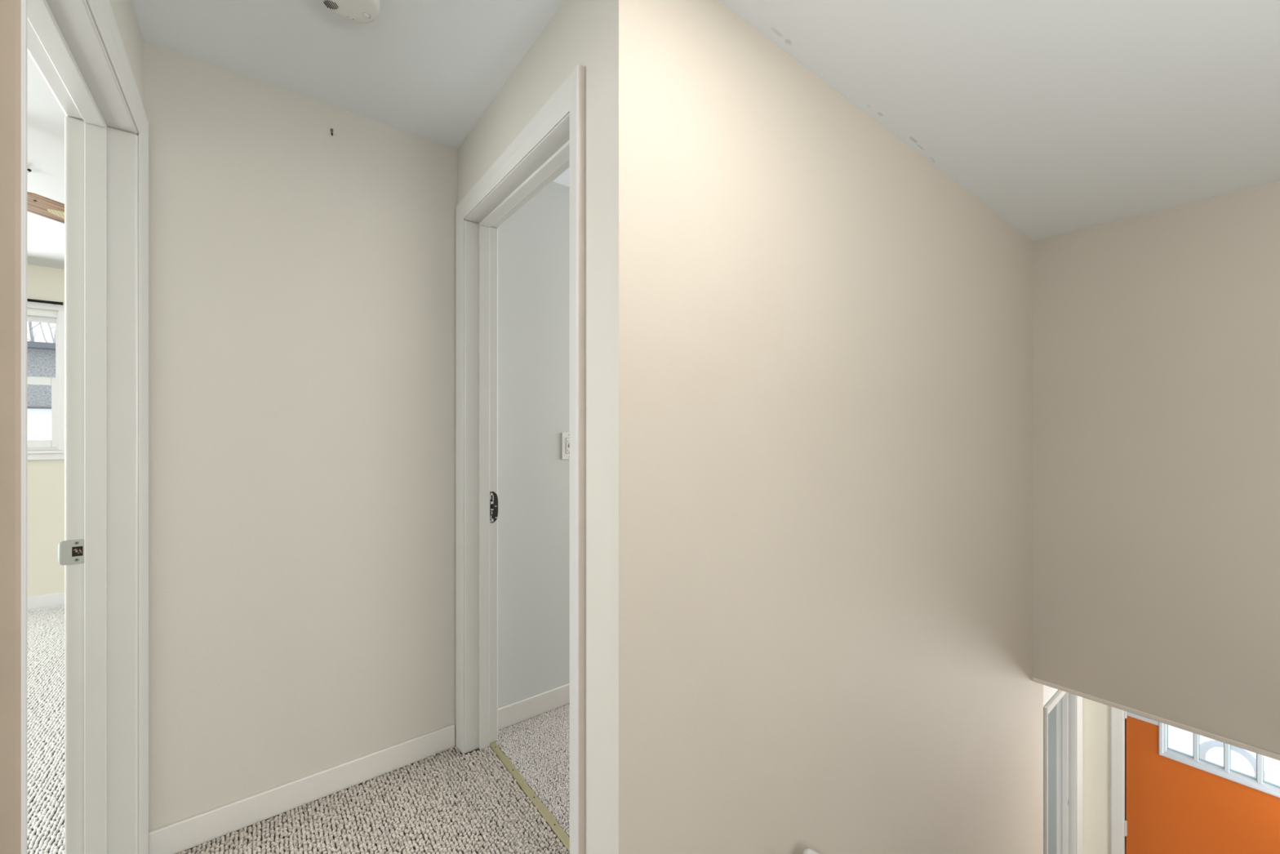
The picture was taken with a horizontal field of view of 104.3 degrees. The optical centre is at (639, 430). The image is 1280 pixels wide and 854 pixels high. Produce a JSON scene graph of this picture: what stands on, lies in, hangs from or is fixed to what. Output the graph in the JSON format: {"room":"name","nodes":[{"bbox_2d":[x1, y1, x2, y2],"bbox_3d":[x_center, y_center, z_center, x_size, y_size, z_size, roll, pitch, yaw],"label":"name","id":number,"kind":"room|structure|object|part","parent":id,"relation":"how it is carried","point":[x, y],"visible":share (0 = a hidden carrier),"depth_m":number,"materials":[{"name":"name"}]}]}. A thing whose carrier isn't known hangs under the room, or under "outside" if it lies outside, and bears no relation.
{"room":"upstairs hallway landing","nodes":[
{"label":"upstairs hallway landing","id":0,"kind":"room"},
{"bbox_2d":[26,264,64,596],"bbox_3d":[-3.868,0.000,3.748,3.520,2.460,0.140,0,0,-38],"label":"wall","id":1,"kind":"structure","parent":0,"point":[45,477],"depth_m":3.46,"materials":[{"name":"white paint"}]},
{"bbox_2d":[26,298,62,305],"bbox_3d":[-4.451,-0.888,3.166,1.044,0.021,0.066,0,0,-38],"label":"curtain rod","id":2,"kind":"object","parent":1,"relation":"attached to","point":[28,300],"visible":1,"depth_m":3.41,"materials":[{"name":"black metal"}]},
{"bbox_2d":[26,301,64,460],"bbox_3d":[-4.462,-0.344,3.249,1.005,1.086,0.160,0,0,-38],"label":"window","id":3,"kind":"structure","parent":1,"relation":"in","point":[36,449],"depth_m":3.49,"materials":[{"name":"white plastic"}]},
{"bbox_3d":[-4.489,-0.573,3.292,0.871,0.455,0.030,0,0,-38],"label":"sash","id":4,"kind":"part","parent":3,"relation":"part of","materials":[{"name":"white plastic"}]},
{"bbox_3d":[-4.467,-0.130,3.264,0.871,0.490,0.030,0,0,-38],"label":"sash","id":5,"kind":"part","parent":3,"relation":"part of","materials":[{"name":"white plastic"}]},
{"bbox_3d":[-4.431,0.145,3.210,1.005,0.020,0.060,0,0,-38],"label":"sill","id":6,"kind":"part","parent":3,"relation":"part of","materials":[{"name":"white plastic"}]},
{"bbox_2d":[26,591,64,611],"bbox_3d":[-3.812,1.183,3.694,3.280,0.095,0.010,0,0,-38],"label":"baseboard","id":7,"kind":"structure","parent":1,"relation":"attached to","point":[52,600],"depth_m":3.45,"materials":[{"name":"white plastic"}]},
{"bbox_2d":[109,0,143,106],"bbox_3d":[-0.125,0.000,-0.354,0.134,2.460,4.593,0,0,-38],"label":"wall","id":8,"kind":"structure","parent":0,"point":[124,12],"depth_m":1.28,"materials":[{"name":"paint"}]},
{"bbox_2d":[0,0,148,853],"bbox_3d":[-1.147,0.176,0.970,0.167,2.108,1.002,0,0,-38],"label":"door frame","id":9,"kind":"structure","parent":8,"relation":"in","point":[77,46],"depth_m":1.28,"materials":[{"name":"white wood"}]},
{"bbox_3d":[-0.803,0.176,0.646,0.020,2.108,0.070,0,0,-38],"label":"casing","id":10,"kind":"part","parent":9,"relation":"part of","materials":[{"name":"beige wood"}]},
{"bbox_3d":[-1.456,0.309,1.272,0.050,0.062,0.006,0,0,-31],"label":"strike plate","id":11,"kind":"part","parent":9,"relation":"part of","materials":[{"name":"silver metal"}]},
{"bbox_3d":[-1.089,-0.843,1.015,0.020,0.070,1.002,0,0,-38],"label":"casing","id":12,"kind":"part","parent":9,"relation":"part of","materials":[{"name":"white wood"}]},
{"bbox_3d":[-1.377,0.176,1.380,0.012,2.108,0.070,0,0,-38],"label":"casing","id":13,"kind":"part","parent":9,"relation":"part of","materials":[{"name":"white wood"}]},
{"bbox_2d":[26,613,569,853],"bbox_3d":[-0.649,1.346,1.245,5.500,0.220,7.762,0,0,-38],"label":"floor","id":14,"kind":"structure","parent":0,"point":[476,750],"depth_m":1.60,"materials":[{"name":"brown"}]},
{"bbox_2d":[26,605,64,853],"bbox_3d":[-2.732,1.230,1.946,1.166,0.018,4.217,0,0,-45],"label":"carpet","id":15,"kind":"object","parent":14,"relation":"on","point":[46,630],"visible":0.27,"depth_m":2.07,"materials":[{"name":"beige carpet"}]},
{"bbox_2d":[177,746,568,853],"bbox_3d":[-0.520,1.230,1.064,0.976,0.018,1.627,0,0,-38],"label":"carpet","id":16,"kind":"object","parent":14,"relation":"on","point":[468,790],"visible":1,"depth_m":1.57,"materials":[{"name":"beige carpet"}]},
{"bbox_2d":[489,741,569,853],"bbox_3d":[-0.336,1.228,1.641,0.028,0.012,0.798,0,0,-38],"label":"threshold strip","id":17,"kind":"object","parent":14,"relation":"on","point":[542,809],"visible":0.97,"depth_m":1.66,"materials":[{"name":"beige wood"}]},
{"bbox_2d":[495,703,569,837],"bbox_3d":[0.027,1.230,1.902,0.879,0.016,0.970,0,0,-38],"label":"carpet","id":18,"kind":"object","parent":14,"relation":"on","point":[552,719],"visible":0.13,"depth_m":1.89,"materials":[{"name":"beige carpet"}]},
{"bbox_2d":[143,41,569,833],"bbox_3d":[-0.162,0.000,2.454,3.249,2.460,0.110,0,0,-38],"label":"wall","id":19,"kind":"structure","parent":0,"point":[302,276],"depth_m":1.67,"materials":[{"name":"paint"}]},
{"bbox_2d":[148,724,454,853],"bbox_3d":[-1.061,1.187,1.678,0.854,0.086,0.010,0,0,-38],"label":"baseboard","id":20,"kind":"structure","parent":19,"relation":"attached to","point":[184,834],"depth_m":1.62,"materials":[{"name":"white wood"}]},
{"bbox_2d":[497,683,569,729],"bbox_3d":[0.273,1.187,2.712,2.226,0.086,0.010,0,0,-38],"label":"baseboard","id":21,"kind":"structure","parent":19,"relation":"attached to","point":[514,713],"depth_m":2.14,"materials":[{"name":"white wood"}]},
{"bbox_2d":[561,432,569,459],"bbox_3d":[-0.323,0.067,2.253,0.070,0.122,0.010,0,0,-38],"label":"light switch","id":22,"kind":"object","parent":19,"relation":"attached to","point":[565,436],"visible":0.71,"depth_m":2.24,"materials":[{"name":"white plastic"}]},
{"bbox_2d":[457,0,618,853],"bbox_3d":[-0.329,0.000,1.563,0.134,2.460,1.094,0,0,-38],"label":"wall","id":23,"kind":"structure","parent":0,"point":[584,33],"depth_m":1.16,"materials":[{"name":"paint"}]},
{"bbox_2d":[455,64,585,853],"bbox_3d":[-0.378,0.176,1.609,0.154,2.108,0.946,0,0,-38],"label":"door frame","id":24,"kind":"structure","parent":23,"relation":"in","point":[553,141],"depth_m":1.89,"materials":[{"name":"grey wood"}]},
{"bbox_3d":[-0.695,0.176,1.917,0.011,2.108,0.070,0,0,-38],"label":"casing","id":25,"kind":"part","parent":24,"relation":"part of","materials":[{"name":"white wood"}]},
{"bbox_3d":[-0.575,0.299,1.961,0.033,0.123,0.003,0,0,-38],"label":"strike plate","id":26,"kind":"part","parent":24,"relation":"part of","materials":[{"name":"grey metal"}]},
{"bbox_3d":[-0.431,-0.843,1.568,0.020,0.070,0.946,0,0,-38],"label":"casing","id":27,"kind":"part","parent":24,"relation":"part of","materials":[{"name":"white wood"}]},
{"bbox_3d":[-0.162,0.176,1.222,0.020,2.108,0.070,0,0,-38],"label":"casing","id":28,"kind":"part","parent":24,"relation":"part of","materials":[{"name":"white wood"}]},
{"bbox_2d":[26,0,1279,269],"bbox_3d":[-0.385,-1.194,1.481,6.207,0.171,7.812,0,0,-38],"label":"ceiling","id":29,"kind":"structure","parent":0,"point":[1059,117],"depth_m":1.55,"materials":[{"name":"paint"}]},
{"bbox_2d":[26,191,64,223],"bbox_3d":[-2.365,-0.989,1.554,1.126,0.307,1.140,0,0,-38],"label":"ceiling fan","id":30,"kind":"object","parent":29,"relation":"hanging from","point":[37,204],"visible":0.25,"depth_m":1.93,"materials":[{"name":"brown wood"}]},
{"bbox_2d":[320,0,382,23],"bbox_3d":[-0.732,-1.091,1.248,0.149,0.036,0.149,0,0,-38],"label":"smoke detector","id":31,"kind":"object","parent":29,"relation":"attached to","point":[362,11],"visible":1,"depth_m":1.27,"materials":[{"name":"white plastic"}]},
{"bbox_2d":[323,0,338,9],"bbox_3d":[-0.779,-1.075,1.254,0.028,0.003,0.026,0,0,0],"label":"grille","id":32,"kind":"object","parent":31,"relation":"attached to","point":[331,4],"depth_m":1.25,"materials":[{"name":"white"}]},
{"bbox_2d":[618,0,1058,853],"bbox_3d":[1.614,1.250,2.448,4.289,4.960,0.112,0,0,-38],"label":"wall","id":33,"kind":"structure","parent":0,"point":[825,337],"depth_m":1.53,"materials":[{"name":"paint"}]},
{"bbox_2d":[802,848,819,853],"bbox_3d":[1.267,2.065,2.060,2.036,1.711,0.077,0,0,-38],"label":"handrail","id":34,"kind":"object","parent":33,"relation":"attached to","point":[807,851],"visible":1,"depth_m":1.44,"materials":[{"name":"white wood"}]},
{"bbox_2d":[1044,689,1082,853],"bbox_3d":[2.780,2.708,3.338,0.861,2.043,0.132,0,0,-38],"label":"door frame","id":35,"kind":"structure","parent":33,"relation":"in","point":[1068,705],"depth_m":3.54,"materials":[{"name":"white wood"}]},
{"bbox_3d":[2.501,2.708,3.053,0.070,2.043,0.018,0,0,-38],"label":"casing","id":36,"kind":"part","parent":35,"relation":"part of","materials":[{"name":"white wood"}]},
{"bbox_3d":[2.814,1.722,3.294,0.861,0.070,0.020,0,0,-38],"label":"casing","id":37,"kind":"part","parent":35,"relation":"part of","materials":[{"name":"white wood"}]},
{"bbox_3d":[3.127,2.708,3.536,0.070,2.043,0.020,0,0,-38],"label":"casing","id":38,"kind":"part","parent":35,"relation":"part of","materials":[{"name":"white wood"}]},
{"bbox_2d":[1048,704,1056,853],"bbox_3d":[2.105,2.530,3.911,1.720,2.400,1.599,0,0,-38],"label":"wall","id":39,"kind":"structure","parent":0,"point":[1052,714],"depth_m":3.76,"materials":[{"name":"grey paint"}]},
{"bbox_2d":[1082,697,1110,853],"bbox_3d":[3.806,2.530,3.014,0.130,2.400,5.100,0,0,-38],"label":"wall","id":40,"kind":"structure","parent":0,"point":[1095,715],"depth_m":3.58,"materials":[{"name":"white paint"}]},
{"bbox_2d":[1110,706,1126,853],"bbox_3d":[3.701,2.674,3.136,0.148,2.113,1.058,0,0,-38],"label":"trim","id":41,"kind":"structure","parent":40,"relation":"attached to","point":[1117,722],"depth_m":3.49,"materials":[{"name":"white wood"}]},
{"bbox_2d":[1124,711,1279,853],"bbox_3d":[3.682,2.710,3.126,0.062,2.020,0.920,0,0,-38],"label":"door","id":42,"kind":"structure","parent":40,"relation":"in","point":[1178,802],"depth_m":3.23,"materials":[{"name":"orange paint"}]},
{"bbox_3d":[3.687,1.994,3.123,0.058,0.358,0.589,0,0,-38],"label":"lite frame","id":43,"kind":"part","parent":42,"relation":"part of","materials":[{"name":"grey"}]},
{"bbox_2d":[1032,180,1279,754],"bbox_3d":[3.374,0.113,1.596,0.115,2.686,3.389,0,0,-38],"label":"wall","id":44,"kind":"structure","parent":0,"point":[1156,335],"depth_m":2.48,"materials":[{"name":"paint"}]},
{"bbox_2d":[1032,677,1279,760],"bbox_3d":[3.295,1.440,1.598,0.006,0.036,3.288,0,0,-38],"label":"trim","id":45,"kind":"structure","parent":44,"relation":"attached to","point":[1263,752],"depth_m":2.46,"materials":[{"name":"paint"}]},
{"bbox_2d":[1199,739,1265,780],"bbox_3d":[3.784,1.993,3.193,0.053,0.586,0.286,0,0,-38],"label":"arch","id":46,"kind":"object","parent":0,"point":[1204,747],"visible":0.38,"depth_m":3.21,"materials":[{"name":"white"}]},
{"label":"outside","id":47,"kind":"structure","parent":0,"visible":0},
{"bbox_2d":[26,408,57,611],"bbox_3d":[-37.190,-0.570,31.650,100.000,4.400,84.400,0,0,-38],"label":"ground","id":48,"kind":"structure","parent":47,"point":[38,420],"depth_m":12.07,"materials":[{"name":"white"}]},
{"bbox_2d":[26,321,51,341],"bbox_3d":[-22.139,-4.949,16.515,6.178,8.380,2.722,0,0,-9],"label":"bare tree","id":49,"kind":"object","parent":48,"relation":"on","point":[30,326],"visible":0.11,"depth_m":16.81,"materials":[{"name":"grey plant"}]},
{"bbox_2d":[26,341,55,408],"bbox_3d":[-18.952,-1.450,14.979,7.000,2.160,3.700,0,0,-38],"label":"shed","id":50,"kind":"object","parent":48,"relation":"on","point":[41,356],"visible":0.1,"depth_m":14.36,"materials":[{"name":"grey"}]},
{"bbox_2d":[26,322,55,342],"bbox_3d":[-30.264,-6.845,25.176,7.346,11.579,4.147,0,0,-3],"label":"bare tree","id":51,"kind":"object","parent":48,"relation":"on","point":[45,339],"visible":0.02,"depth_m":25.54,"materials":[{"name":"grey plant"}]},
{"bbox_2d":[40,323,55,341],"bbox_3d":[-40.007,-8.345,34.969,5.074,13.561,8.112,0,0,-14],"label":"bare tree","id":52,"kind":"object","parent":48,"relation":"on","point":[48,324],"visible":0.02,"depth_m":34.53,"materials":[{"name":"grey plant"}]},
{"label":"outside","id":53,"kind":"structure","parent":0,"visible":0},
{"bbox_2d":[1168,724,1279,785],"bbox_3d":[25.685,3.880,19.913,55.000,0.001,80.000,0,0,-38],"label":"ground","id":54,"kind":"structure","parent":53,"point":[1180,740],"depth_m":5.93,"materials":[{"name":"white"}]}
]}

